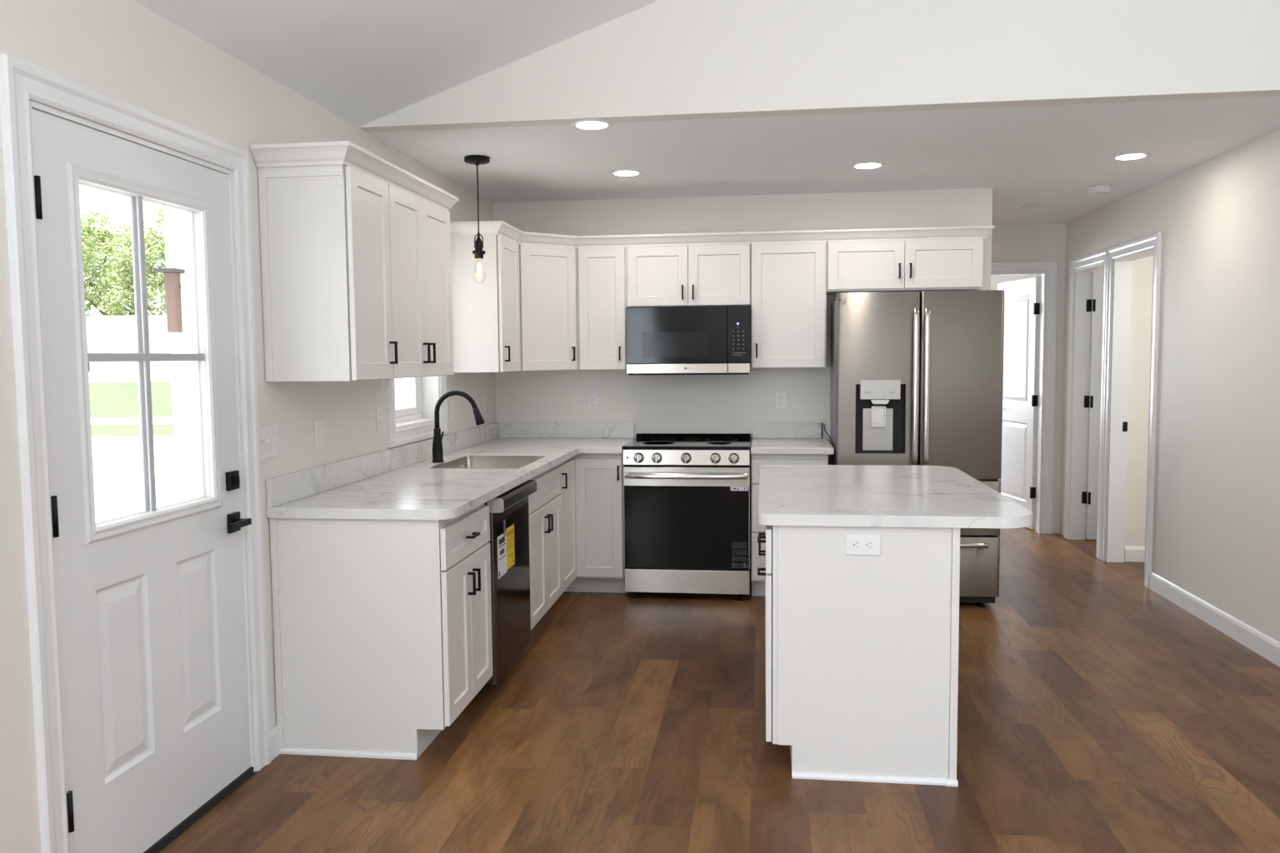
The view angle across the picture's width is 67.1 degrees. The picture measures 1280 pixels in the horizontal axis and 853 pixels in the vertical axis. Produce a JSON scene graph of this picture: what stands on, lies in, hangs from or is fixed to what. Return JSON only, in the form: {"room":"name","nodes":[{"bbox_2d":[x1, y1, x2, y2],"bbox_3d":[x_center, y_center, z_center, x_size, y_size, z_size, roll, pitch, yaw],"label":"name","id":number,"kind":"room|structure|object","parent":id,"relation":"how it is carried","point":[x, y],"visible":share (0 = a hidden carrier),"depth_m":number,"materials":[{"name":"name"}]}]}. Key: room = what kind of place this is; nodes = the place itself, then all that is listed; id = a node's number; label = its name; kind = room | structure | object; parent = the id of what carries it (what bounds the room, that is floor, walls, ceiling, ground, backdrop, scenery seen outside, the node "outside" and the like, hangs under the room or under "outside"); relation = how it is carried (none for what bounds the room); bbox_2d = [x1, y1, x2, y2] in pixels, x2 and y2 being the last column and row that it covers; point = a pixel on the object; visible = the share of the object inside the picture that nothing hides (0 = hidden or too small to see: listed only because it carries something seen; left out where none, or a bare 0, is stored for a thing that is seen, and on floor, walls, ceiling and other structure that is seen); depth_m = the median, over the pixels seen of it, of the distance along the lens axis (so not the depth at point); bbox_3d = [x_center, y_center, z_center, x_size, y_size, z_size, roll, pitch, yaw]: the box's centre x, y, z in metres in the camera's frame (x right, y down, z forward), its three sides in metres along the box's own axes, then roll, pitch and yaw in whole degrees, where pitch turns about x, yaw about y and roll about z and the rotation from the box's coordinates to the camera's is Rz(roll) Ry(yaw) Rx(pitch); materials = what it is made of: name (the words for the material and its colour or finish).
{"room":"kitchen","nodes":[
{"label":"kitchen","id":0,"kind":"room"},
{"bbox_2d":[0,0,496,852],"bbox_3d":[-1.310,-0.157,4.250,0.140,2.600,14.600,0,4,7],"label":"wall","id":1,"kind":"structure","parent":0,"point":[124,50],"depth_m":2.88,"materials":[{"name":"paint"}]},
{"bbox_2d":[0,53,270,852],"bbox_3d":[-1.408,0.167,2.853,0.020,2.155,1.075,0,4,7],"label":"trim","id":2,"kind":"structure","parent":1,"relation":"attached to","point":[21,82],"depth_m":2.39,"materials":[{"name":"paint"}]},
{"bbox_2d":[31,108,254,852],"bbox_3d":[-1.418,0.215,2.853,0.115,2.052,0.891,0,4,7],"label":"door","id":3,"kind":"structure","parent":1,"relation":"in","point":[152,601],"depth_m":2.79,"materials":[{"name":"paint"}]},
{"bbox_2d":[259,424,278,459],"bbox_3d":[-1.331,0.055,3.455,0.020,0.120,0.150,0,4,7],"label":"light switch","id":4,"kind":"object","parent":1,"relation":"attached to","point":[268,440],"visible":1,"depth_m":3.46,"materials":[{"name":"white plastic"}]},
{"bbox_2d":[270,725,279,760],"bbox_3d":[-1.329,1.149,3.495,0.014,0.104,0.081,0,4,7],"label":"baseboard","id":5,"kind":"structure","parent":1,"relation":"attached to","point":[274,732],"depth_m":3.50,"materials":[{"name":"paint"}]},
{"bbox_2d":[315,419,324,449],"bbox_3d":[-1.282,0.029,3.867,0.011,0.116,0.072,0,4,7],"label":"light switch","id":6,"kind":"object","parent":1,"relation":"attached to","point":[319,424],"visible":1,"depth_m":3.86,"materials":[{"name":"white plastic"}]},
{"bbox_2d":[257,164,398,381],"bbox_3d":[-1.138,-0.554,3.578,0.364,0.763,0.364,0,4,7],"label":"upper cabinet","id":7,"kind":"object","parent":1,"relation":"attached to","point":[325,237],"visible":1,"depth_m":3.42,"materials":[{"name":"paint"}]},
{"bbox_2d":[375,405,383,431],"bbox_3d":[-1.206,-0.038,4.472,0.008,0.116,0.072,0,4,7],"label":"outlet","id":8,"kind":"object","parent":1,"relation":"attached to","point":[379,409],"visible":1,"depth_m":4.46,"materials":[{"name":"white plastic"}]},
{"bbox_2d":[265,422,499,507],"bbox_3d":[-1.139,0.132,4.945,0.018,0.102,3.018,0,4,7],"label":"backsplash","id":9,"kind":"structure","parent":1,"relation":"attached to","point":[280,490],"depth_m":4.23,"materials":[{"name":"stone"}]},
{"bbox_2d":[385,375,447,448],"bbox_3d":[-1.208,-0.483,4.953,0.159,1.112,0.827,0,4,7],"label":"window","id":10,"kind":"structure","parent":1,"relation":"in","point":[415,423],"depth_m":5.14,"materials":[{"name":"paint"}]},
{"bbox_2d":[388,184,453,379],"bbox_3d":[-1.068,-0.593,4.124,0.364,0.763,0.739,0,4,7],"label":"upper cabinet","id":11,"kind":"object","parent":1,"relation":"attached to","point":[420,230],"visible":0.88,"depth_m":4.06,"materials":[{"name":"paint"}]},
{"bbox_2d":[250,140,459,210],"bbox_3d":[-1.097,-0.985,3.915,0.360,0.069,1.200,0,4,7],"label":"crown molding","id":12,"kind":"structure","parent":11,"relation":"attached to","point":[344,152],"depth_m":3.37,"materials":[{"name":"paint"}]},
{"bbox_2d":[449,399,454,419],"bbox_3d":[-1.073,-0.098,5.507,0.008,0.116,0.072,0,4,7],"label":"outlet","id":13,"kind":"object","parent":1,"relation":"attached to","point":[451,401],"visible":1,"depth_m":5.49,"materials":[{"name":"white plastic"}]},
{"bbox_2d":[481,393,485,411],"bbox_3d":[-0.992,-0.155,6.129,0.011,0.116,0.072,0,4,7],"label":"light switch","id":14,"kind":"object","parent":1,"relation":"attached to","point":[483,395],"visible":1,"depth_m":6.12,"materials":[{"name":"white plastic"}]},
{"bbox_2d":[450,235,520,372],"bbox_3d":[-0.886,-0.696,5.542,0.364,0.763,0.434,0,4,7],"label":"upper cabinet","id":15,"kind":"object","parent":1,"relation":"attached to","point":[486,308],"visible":0.97,"depth_m":5.34,"materials":[{"name":"paint"}]},
{"bbox_2d":[450,220,994,248],"bbox_3d":[0.484,-1.129,5.738,3.272,0.069,0.687,-1,4,-8],"label":"crown molding","id":16,"kind":"structure","parent":15,"relation":"attached to","point":[502,228],"depth_m":5.76,"materials":[{"name":"paint"}]},
{"bbox_2d":[133,0,659,127],"bbox_3d":[0.326,-1.875,0.248,4.401,1.754,7.625,0,4,7],"label":"ceiling","id":17,"kind":"structure","parent":0,"point":[362,62],"depth_m":3.59,"materials":[{"name":"paint"}]},
{"bbox_2d":[158,527,1279,852],"bbox_3d":[1.728,1.216,3.959,6.240,0.150,14.600,0,4,7],"label":"floor","id":18,"kind":"structure","parent":0,"point":[1097,713],"depth_m":3.47,"materials":[{"name":"wood"}]},
{"bbox_2d":[155,772,255,852],"bbox_3d":[-1.472,1.240,2.939,0.151,0.003,0.879,0,4,7],"label":"threshold","id":19,"kind":"object","parent":18,"relation":"on","point":[253,773],"visible":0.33,"depth_m":3.06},
{"bbox_2d":[269,503,492,759],"bbox_3d":[-0.958,0.744,3.740,0.682,0.871,0.574,0,4,7],"label":"base cabinet","id":20,"kind":"object","parent":18,"relation":"on","point":[382,638],"visible":0.99,"depth_m":3.48,"materials":[{"name":"paint"}]},
{"bbox_2d":[484,480,536,684],"bbox_3d":[-0.861,0.703,4.337,0.688,0.865,0.620,0,4,7],"label":"dishwasher","id":21,"kind":"object","parent":18,"relation":"on","point":[509,516],"visible":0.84,"depth_m":4.23,"materials":[{"name":"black metal"}]},
{"bbox_2d":[528,465,562,629],"bbox_3d":[-0.792,0.650,5.028,0.682,0.871,0.750,0,4,7],"label":"base cabinet","id":22,"kind":"object","parent":18,"relation":"on","point":[544,505],"visible":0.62,"depth_m":4.96,"materials":[{"name":"paint"}]},
{"bbox_2d":[556,453,626,593],"bbox_3d":[-0.553,0.586,5.900,0.935,0.871,1.042,0,4,7],"label":"base cabinet","id":23,"kind":"object","parent":18,"relation":"on","point":[592,493],"visible":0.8,"depth_m":5.76,"materials":[{"name":"paint"}]},
{"bbox_2d":[265,422,634,520],"bbox_3d":[-0.681,0.151,4.887,0.940,0.141,3.020,0,4,7],"label":"countertop","id":24,"kind":"structure","parent":23,"relation":"on","point":[396,483],"depth_m":4.21,"materials":[{"name":"stone"}]},
{"bbox_2d":[431,390,484,462],"bbox_3d":[-0.926,-0.002,4.938,0.281,0.365,0.096,0,4,7],"label":"faucet","id":25,"kind":"object","parent":24,"relation":"on","point":[437,450],"visible":1,"depth_m":4.92,"materials":[{"name":"black metal"}]},
{"bbox_2d":[429,455,544,469],"bbox_3d":[-0.765,0.288,4.932,0.449,0.218,0.597,0,4,7],"label":"sink","id":26,"kind":"object","parent":24,"relation":"in","point":[466,462],"visible":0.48,"depth_m":5.20,"materials":[{"name":"metal"}]},
{"bbox_2d":[621,433,751,600],"bbox_3d":[0.307,0.538,5.946,0.751,0.944,0.672,0,4,7],"label":"range","id":27,"kind":"object","parent":18,"relation":"on","point":[687,497],"visible":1,"depth_m":5.67,"materials":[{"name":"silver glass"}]},
{"bbox_2d":[621,437,751,449],"bbox_3d":[0.306,0.102,5.939,0.751,0.018,0.625,0,4,7],"label":"cooktop","id":28,"kind":"object","parent":27,"relation":"in","point":[637,443],"depth_m":5.79,"materials":[{"name":"glass"}]},
{"bbox_2d":[750,454,828,596],"bbox_3d":[0.908,0.572,5.910,0.443,0.871,0.650,0,4,7],"label":"base cabinet","id":29,"kind":"object","parent":18,"relation":"on","point":[757,562],"visible":0.06,"depth_m":5.63,"materials":[{"name":"paint"}]},
{"bbox_2d":[750,422,834,454],"bbox_3d":[0.916,0.067,5.869,0.473,0.141,0.658,0,4,7],"label":"countertop","id":30,"kind":"structure","parent":29,"relation":"on","point":[806,438],"depth_m":6.12,"materials":[{"name":"stone"}]},
{"bbox_2d":[823,424,834,464],"bbox_3d":[1.152,0.157,5.860,0.015,0.303,0.614,0,4,5],"label":"power cord","id":31,"kind":"object","parent":30,"relation":"attached to","point":[823,424],"visible":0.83,"depth_m":5.67,"materials":[{"name":"black plastic"}]},
{"bbox_2d":[757,525,959,786],"bbox_3d":[0.760,0.746,3.493,0.664,0.871,0.546,0,4,7],"label":"base cabinet","id":32,"kind":"object","parent":18,"relation":"on","point":[862,651],"visible":0.98,"depth_m":3.24,"materials":[{"name":"paint"}]},
{"bbox_2d":[758,525,765,658],"bbox_3d":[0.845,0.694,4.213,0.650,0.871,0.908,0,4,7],"label":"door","id":33,"kind":"structure","parent":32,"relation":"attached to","point":[760,552],"depth_m":4.26,"materials":[{"name":"paint"}]},
{"bbox_2d":[845,534,880,555],"bbox_3d":[0.742,0.393,3.207,0.117,0.070,0.008,0,4,7],"label":"outlet","id":34,"kind":"object","parent":32,"relation":"attached to","point":[855,544],"visible":1,"depth_m":3.20,"materials":[{"name":"white plastic"}]},
{"bbox_2d":[852,540,860,549],"bbox_3d":[0.721,0.394,3.207,0.029,0.034,0.002,0,4,7],"label":"receptacle","id":35,"kind":"object","parent":34,"relation":"attached to","point":[856,543],"depth_m":3.21,"materials":[{"name":"white plastic"}]},
{"bbox_2d":[865,540,874,549],"bbox_3d":[0.762,0.394,3.201,0.029,0.034,0.002,0,4,7],"label":"receptacle","id":36,"kind":"object","parent":34,"relation":"attached to","point":[869,544],"depth_m":3.20,"materials":[{"name":"white plastic"}]},
{"bbox_2d":[758,465,1032,528],"bbox_3d":[0.941,0.258,3.907,0.908,0.038,1.495,0,4,7],"label":"countertop","id":37,"kind":"structure","parent":32,"relation":"on","point":[881,496],"depth_m":3.53,"materials":[{"name":"stone"}]},
{"bbox_2d":[830,290,1004,606],"bbox_3d":[1.606,0.119,5.714,0.910,1.790,0.721,0,4,7],"label":"refrigerator","id":38,"kind":"object","parent":18,"relation":"on","point":[917,377],"visible":0.73,"depth_m":5.40,"materials":[{"name":"silver metal"}]},
{"bbox_2d":[492,188,992,577],"bbox_3d":[0.617,-0.247,6.280,3.165,2.457,0.120,0,4,7],"label":"wall","id":39,"kind":"structure","parent":0,"point":[655,403],"depth_m":6.22,"materials":[{"name":"paint"}]},
{"bbox_2d":[518,244,577,371],"bbox_3d":[-0.696,-0.733,6.041,0.614,0.763,0.612,0,4,7],"label":"upper cabinet","id":40,"kind":"object","parent":39,"relation":"attached to","point":[547,296],"visible":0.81,"depth_m":5.85,"materials":[{"name":"paint"}]},
{"bbox_2d":[499,422,634,438],"bbox_3d":[-0.488,0.024,6.370,0.907,0.102,0.018,0,4,7],"label":"backsplash","id":41,"kind":"structure","parent":39,"relation":"attached to","point":[507,430],"depth_m":6.36,"materials":[{"name":"stone"}]},
{"bbox_2d":[587,392,598,410],"bbox_3d":[-0.310,-0.164,6.340,0.072,0.116,0.008,0,4,7],"label":"outlet","id":42,"kind":"object","parent":39,"relation":"attached to","point":[592,397],"visible":1,"depth_m":6.34,"materials":[{"name":"white plastic"}]},
{"bbox_2d":[590,402,594,407],"bbox_3d":[-0.310,-0.143,6.339,0.034,0.029,0.002,0,4,7],"label":"receptacle","id":43,"kind":"object","parent":42,"relation":"attached to","point":[592,404],"depth_m":6.34,"materials":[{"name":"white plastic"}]},
{"bbox_2d":[575,247,627,369],"bbox_3d":[-0.221,-0.742,6.104,0.318,0.763,0.364,0,4,7],"label":"upper cabinet","id":44,"kind":"object","parent":39,"relation":"attached to","point":[601,272],"visible":0.94,"depth_m":5.96,"materials":[{"name":"paint"}]},
{"bbox_2d":[626,244,750,308],"bbox_3d":[0.311,-0.934,6.022,0.757,0.377,0.364,0,4,7],"label":"upper cabinet","id":45,"kind":"object","parent":39,"relation":"attached to","point":[702,275],"visible":0.94,"depth_m":5.87,"materials":[{"name":"paint"}]},
{"bbox_2d":[625,305,750,375],"bbox_3d":[0.314,-0.533,6.030,0.750,0.414,0.405,0,4,7],"label":"microwave","id":46,"kind":"object","parent":45,"relation":"attached to","point":[711,340],"visible":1,"depth_m":5.83,"materials":[{"name":"black glass"}]},
{"bbox_2d":[775,390,786,409],"bbox_3d":[0.906,-0.171,6.183,0.072,0.116,0.008,0,4,7],"label":"outlet","id":47,"kind":"object","parent":39,"relation":"attached to","point":[781,396],"visible":1,"depth_m":6.18,"materials":[{"name":"white plastic"}]},
{"bbox_2d":[778,394,784,399],"bbox_3d":[0.905,-0.191,6.179,0.034,0.029,0.002,0,4,7],"label":"receptacle","id":48,"kind":"object","parent":47,"relation":"attached to","point":[780,396],"depth_m":6.18,"materials":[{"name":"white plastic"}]},
{"bbox_2d":[778,400,784,405],"bbox_3d":[0.905,-0.149,6.182,0.034,0.029,0.002,0,4,7],"label":"receptacle","id":49,"kind":"object","parent":47,"relation":"attached to","point":[780,402],"depth_m":6.18,"materials":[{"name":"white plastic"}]},
{"bbox_2d":[751,422,821,438],"bbox_3d":[0.940,0.025,6.186,0.440,0.102,0.018,0,4,7],"label":"backsplash","id":50,"kind":"structure","parent":39,"relation":"attached to","point":[759,430],"depth_m":6.18,"materials":[{"name":"stone"}]},
{"bbox_2d":[750,242,826,368],"bbox_3d":[0.913,-0.744,5.958,0.452,0.759,0.364,0,4,7],"label":"upper cabinet","id":51,"kind":"object","parent":39,"relation":"attached to","point":[788,281],"visible":1,"depth_m":5.81,"materials":[{"name":"paint"}]},
{"bbox_2d":[826,239,983,294],"bbox_3d":[1.586,-0.971,5.855,0.906,0.302,0.364,0,4,7],"label":"upper cabinet","id":52,"kind":"object","parent":39,"relation":"attached to","point":[951,264],"visible":0.95,"depth_m":5.71,"materials":[{"name":"paint"}]},
{"bbox_2d":[359,0,1279,132],"bbox_3d":[0.789,-2.069,3.978,4.371,1.505,0.100,0,4,7],"label":"wall","id":53,"kind":"structure","parent":0,"point":[661,60],"depth_m":3.95,"materials":[{"name":"paint"}]},
{"bbox_2d":[368,95,1279,224],"bbox_3d":[2.180,-1.638,7.477,6.240,0.120,7.116,0,4,7],"label":"ceiling","id":54,"kind":"structure","parent":0,"point":[1049,154],"depth_m":4.85,"materials":[{"name":"paint"}]},
{"bbox_2d":[464,155,489,276],"bbox_3d":[-0.825,-1.049,4.919,0.128,0.636,0.128,0,4,7],"label":"pendant light","id":55,"kind":"object","parent":54,"relation":"hanging from","point":[477,160],"visible":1,"depth_m":4.91,"materials":[{"name":"black metal"}]},
{"bbox_2d":[472,232,485,259],"bbox_3d":[-0.824,-0.926,4.928,0.068,0.133,0.068,0,4,7],"label":"socket","id":56,"kind":"object","parent":55,"relation":"attached to","point":[478,253],"depth_m":4.91,"materials":[{"name":"black metal"}]},
{"bbox_2d":[570,119,612,129],"bbox_3d":[-0.212,-1.320,4.222,0.184,0.007,0.184,0,4,7],"label":"recessed light","id":57,"kind":"object","parent":54,"relation":"in","point":[585,124],"visible":1,"depth_m":4.20,"materials":[{"name":"white plastic"}]},
{"bbox_2d":[576,121,606,129],"bbox_3d":[-0.212,-1.317,4.223,0.134,0.001,0.134,0,4,7],"label":"diffuser","id":58,"kind":"object","parent":57,"relation":"attached to","point":[580,125],"depth_m":4.21,"materials":[{"name":"white plastic"}]},
{"bbox_2d":[609,169,642,176],"bbox_3d":[-0.076,-1.400,5.329,0.184,0.007,0.184,0,4,7],"label":"recessed light","id":59,"kind":"object","parent":54,"relation":"in","point":[623,172],"visible":1,"depth_m":5.30,"materials":[{"name":"white plastic"}]},
{"bbox_2d":[614,171,638,175],"bbox_3d":[-0.076,-1.397,5.330,0.134,0.001,0.134,0,4,7],"label":"diffuser","id":60,"kind":"object","parent":59,"relation":"attached to","point":[616,173],"depth_m":5.33,"materials":[{"name":"white plastic"}]},
{"bbox_2d":[850,161,884,169],"bbox_3d":[1.223,-1.401,5.179,0.184,0.007,0.184,0,4,7],"label":"recessed light","id":61,"kind":"object","parent":54,"relation":"in","point":[866,165],"visible":1,"depth_m":5.16,"materials":[{"name":"white plastic"}]},
{"bbox_2d":[855,163,880,168],"bbox_3d":[1.223,-1.398,5.179,0.134,0.001,0.134,0,4,7],"label":"diffuser","id":62,"kind":"object","parent":61,"relation":"attached to","point":[857,165],"depth_m":5.16,"materials":[{"name":"white plastic"}]},
{"bbox_2d":[1021,204,1051,208],"bbox_3d":[2.735,-1.519,6.654,0.170,0.008,0.120,0,4,7],"label":"ceiling vent","id":63,"kind":"object","parent":54,"relation":"in","point":[1041,206],"visible":1,"depth_m":6.63,"materials":[{"name":"white plastic"}]},
{"bbox_2d":[1087,185,1112,194],"bbox_3d":[2.820,-1.449,5.913,0.140,0.044,0.140,0,4,7],"label":"smoke detector","id":64,"kind":"object","parent":54,"relation":"attached to","point":[1097,189],"visible":1,"depth_m":5.87,"materials":[{"name":"white plastic"}]},
{"bbox_2d":[1111,152,1150,159],"bbox_3d":[2.545,-1.400,4.999,0.184,0.007,0.184,0,4,7],"label":"recessed light","id":65,"kind":"object","parent":54,"relation":"in","point":[1131,156],"visible":1,"depth_m":4.98,"materials":[{"name":"white plastic"}]},
{"bbox_2d":[1116,154,1144,159],"bbox_3d":[2.545,-1.397,4.999,0.134,0.001,0.134,0,4,7],"label":"diffuser","id":66,"kind":"object","parent":65,"relation":"attached to","point":[1120,157],"depth_m":4.99,"materials":[{"name":"white plastic"}]},
{"bbox_2d":[990,275,1039,289],"bbox_3d":[2.855,-0.604,11.011,3.400,2.457,0.100,0,4,7],"label":"wall","id":67,"kind":"structure","parent":0,"point":[995,280],"depth_m":10.73,"materials":[{"name":"paint"}]},
{"bbox_2d":[990,223,1066,533],"bbox_3d":[2.058,-0.372,7.860,2.621,2.457,0.110,0,4,7],"label":"wall","id":68,"kind":"structure","parent":0,"point":[1016,242],"depth_m":7.61,"materials":[{"name":"paint"}]},
{"bbox_2d":[990,272,1045,533],"bbox_3d":[2.830,-0.184,7.774,0.775,2.080,0.114,0,4,7],"label":"trim","id":69,"kind":"structure","parent":68,"relation":"attached to","point":[1042,275],"depth_m":7.71,"materials":[{"name":"paint"}]},
{"bbox_2d":[997,276,1039,529],"bbox_3d":[3.179,-0.207,8.153,0.152,2.043,0.731,-1,4,-4],"label":"door","id":70,"kind":"structure","parent":68,"relation":"in","point":[1022,297],"depth_m":8.03,"materials":[{"name":"paint"}]},
{"bbox_2d":[990,260,1058,534],"bbox_3d":[2.822,-0.221,7.707,0.945,2.165,0.020,0,4,7],"label":"trim","id":71,"kind":"structure","parent":68,"relation":"attached to","point":[1051,267],"depth_m":7.63,"materials":[{"name":"paint"}]},
{"bbox_2d":[1085,268,1103,534],"bbox_3d":[4.181,-0.251,5.898,1.869,2.457,3.470,0,4,7],"label":"wall","id":72,"kind":"structure","parent":0,"point":[1102,269],"depth_m":7.61,"materials":[{"name":"paint"}]},
{"bbox_2d":[1125,255,1153,546],"bbox_3d":[4.211,-0.296,6.528,1.769,2.457,0.100,0,4,7],"label":"wall","id":73,"kind":"structure","parent":0,"point":[1142,268],"depth_m":6.59,"materials":[{"name":"paint"}]},
{"bbox_2d":[1124,546,1144,562],"bbox_3d":[4.221,0.882,6.554,1.754,0.104,0.014,0,4,7],"label":"baseboard","id":74,"kind":"structure","parent":73,"relation":"attached to","point":[1131,553],"depth_m":6.65,"materials":[{"name":"paint"}]},
{"bbox_2d":[1060,129,1279,642],"bbox_3d":[2.690,-0.768,2.059,0.110,4.061,11.370,0,4,7],"label":"wall","id":75,"kind":"structure","parent":0,"point":[1216,527],"depth_m":5.07,"materials":[{"name":"paint"}]},
{"bbox_2d":[1063,248,1107,559],"bbox_3d":[3.270,-0.176,7.087,0.020,2.155,0.810,0,4,7],"label":"trim","id":76,"kind":"structure","parent":75,"relation":"attached to","point":[1101,256],"depth_m":7.35,"materials":[{"name":"paint"}]},
{"bbox_2d":[1069,262,1103,539],"bbox_3d":[3.335,-0.134,7.082,0.114,2.070,0.640,0,4,7],"label":"trim","id":77,"kind":"structure","parent":75,"relation":"attached to","point":[1082,276],"depth_m":7.38,"materials":[{"name":"paint"}]},
{"bbox_2d":[1081,271,1103,539],"bbox_3d":[3.711,-0.150,7.322,0.634,2.038,0.038,0,4,7],"label":"door","id":78,"kind":"structure","parent":75,"relation":"in","point":[1089,497],"depth_m":7.34,"materials":[{"name":"paint"}]},
{"bbox_2d":[1122,421,1127,431],"bbox_3d":[3.308,0.001,6.575,0.030,0.065,0.004,0,4,7],"label":"strike plate","id":79,"kind":"object","parent":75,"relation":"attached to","point":[1124,423],"visible":1,"depth_m":6.57,"materials":[{"name":"black metal"}]},
{"bbox_2d":[1105,249,1153,562],"bbox_3d":[3.228,-0.073,6.246,0.114,2.070,0.690,0,4,7],"label":"trim","id":80,"kind":"structure","parent":75,"relation":"attached to","point":[1122,274],"depth_m":6.57,"materials":[{"name":"paint"}]},
{"bbox_2d":[1099,232,1161,588],"bbox_3d":[3.163,-0.115,6.251,0.020,2.155,0.860,0,4,7],"label":"trim","id":81,"kind":"structure","parent":75,"relation":"attached to","point":[1152,241],"depth_m":5.94,"materials":[{"name":"paint"}]},
{"bbox_2d":[1149,571,1279,667],"bbox_3d":[2.522,1.276,1.240,0.014,0.104,9.413,0,4,7],"label":"baseboard","id":82,"kind":"structure","parent":75,"relation":"attached to","point":[1260,643],"depth_m":4.98,"materials":[{"name":"paint"}]},
{"label":"outside","id":83,"kind":"structure","parent":0,"visible":0},
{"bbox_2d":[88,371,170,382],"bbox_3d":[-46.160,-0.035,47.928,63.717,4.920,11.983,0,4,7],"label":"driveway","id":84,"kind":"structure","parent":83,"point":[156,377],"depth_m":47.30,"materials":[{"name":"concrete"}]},
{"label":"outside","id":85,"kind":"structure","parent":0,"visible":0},
{"bbox_3d":[-90.367,-3.605,88.756,147.569,7.000,56.030,0,4,7],"label":"ground","id":86,"kind":"structure","parent":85,"visible":0},
{"bbox_2d":[80,220,99,315],"bbox_3d":[-40.939,-8.940,67.752,5.845,12.583,6.242,-1,4,-4],"label":"tree","id":87,"kind":"object","parent":86,"relation":"on","point":[84,233],"visible":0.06,"depth_m":68.13,"materials":[{"name":"green plant"}]},
{"bbox_2d":[80,210,153,315],"bbox_3d":[-42.671,-10.299,76.585,6.645,14.066,6.047,0,4,7],"label":"tree","id":88,"kind":"object","parent":86,"relation":"on","point":[102,246],"visible":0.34,"depth_m":75.87,"materials":[{"name":"green plant"}]},
{"bbox_2d":[88,221,166,315],"bbox_3d":[-34.726,-8.549,67.547,6.239,11.725,6.219,0,4,7],"label":"tree","id":89,"kind":"object","parent":86,"relation":"on","point":[157,247],"visible":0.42,"depth_m":66.34,"materials":[{"name":"green plant"}]},
{"bbox_2d":[130,209,165,314],"bbox_3d":[-35.940,-10.411,76.450,6.027,14.191,6.338,0,4,7],"label":"tree","id":90,"kind":"object","parent":86,"relation":"on","point":[162,219],"visible":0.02,"depth_m":75.24,"materials":[{"name":"green plant"}]},
{"bbox_2d":[85,315,411,404],"bbox_3d":[-27.038,-3.929,56.318,33.000,5.160,8.050,-1,4,0],"label":"fence","id":91,"kind":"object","parent":86,"relation":"on","point":[105,334],"visible":0.1,"depth_m":53.16,"materials":[{"name":"white"}]},
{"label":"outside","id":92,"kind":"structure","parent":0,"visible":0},
{"bbox_2d":[91,435,176,523],"bbox_3d":[-19.882,2.910,10.970,38.407,3.850,22.939,0,4,7],"label":"ground","id":93,"kind":"structure","parent":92,"point":[117,461],"depth_m":13.61,"materials":[{"name":"concrete"}]},
{"bbox_2d":[163,205,199,503],"bbox_3d":[-2.598,-0.186,5.520,0.150,2.800,0.150,0,4,7],"label":"porch post","id":94,"kind":"object","parent":93,"relation":"on","point":[176,221],"visible":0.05,"depth_m":5.46,"materials":[{"name":"white plastic"}]},
{"bbox_2d":[153,268,184,332],"bbox_3d":[-2.617,-0.702,5.376,0.120,0.350,0.104,0,4,7],"label":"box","id":95,"kind":"object","parent":94,"relation":"attached to","point":[172,276],"visible":1,"depth_m":5.38,"materials":[{"name":"brown wood"}]},
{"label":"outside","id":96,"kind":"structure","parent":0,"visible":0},
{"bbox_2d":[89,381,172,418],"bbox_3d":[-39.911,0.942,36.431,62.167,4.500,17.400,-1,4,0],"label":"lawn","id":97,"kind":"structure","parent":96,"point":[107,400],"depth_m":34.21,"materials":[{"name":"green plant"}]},
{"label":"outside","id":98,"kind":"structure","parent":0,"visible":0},
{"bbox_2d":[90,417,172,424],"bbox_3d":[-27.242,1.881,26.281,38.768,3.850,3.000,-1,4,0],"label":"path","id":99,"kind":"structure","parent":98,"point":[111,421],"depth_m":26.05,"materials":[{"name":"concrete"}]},
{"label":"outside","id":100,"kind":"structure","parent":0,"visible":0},
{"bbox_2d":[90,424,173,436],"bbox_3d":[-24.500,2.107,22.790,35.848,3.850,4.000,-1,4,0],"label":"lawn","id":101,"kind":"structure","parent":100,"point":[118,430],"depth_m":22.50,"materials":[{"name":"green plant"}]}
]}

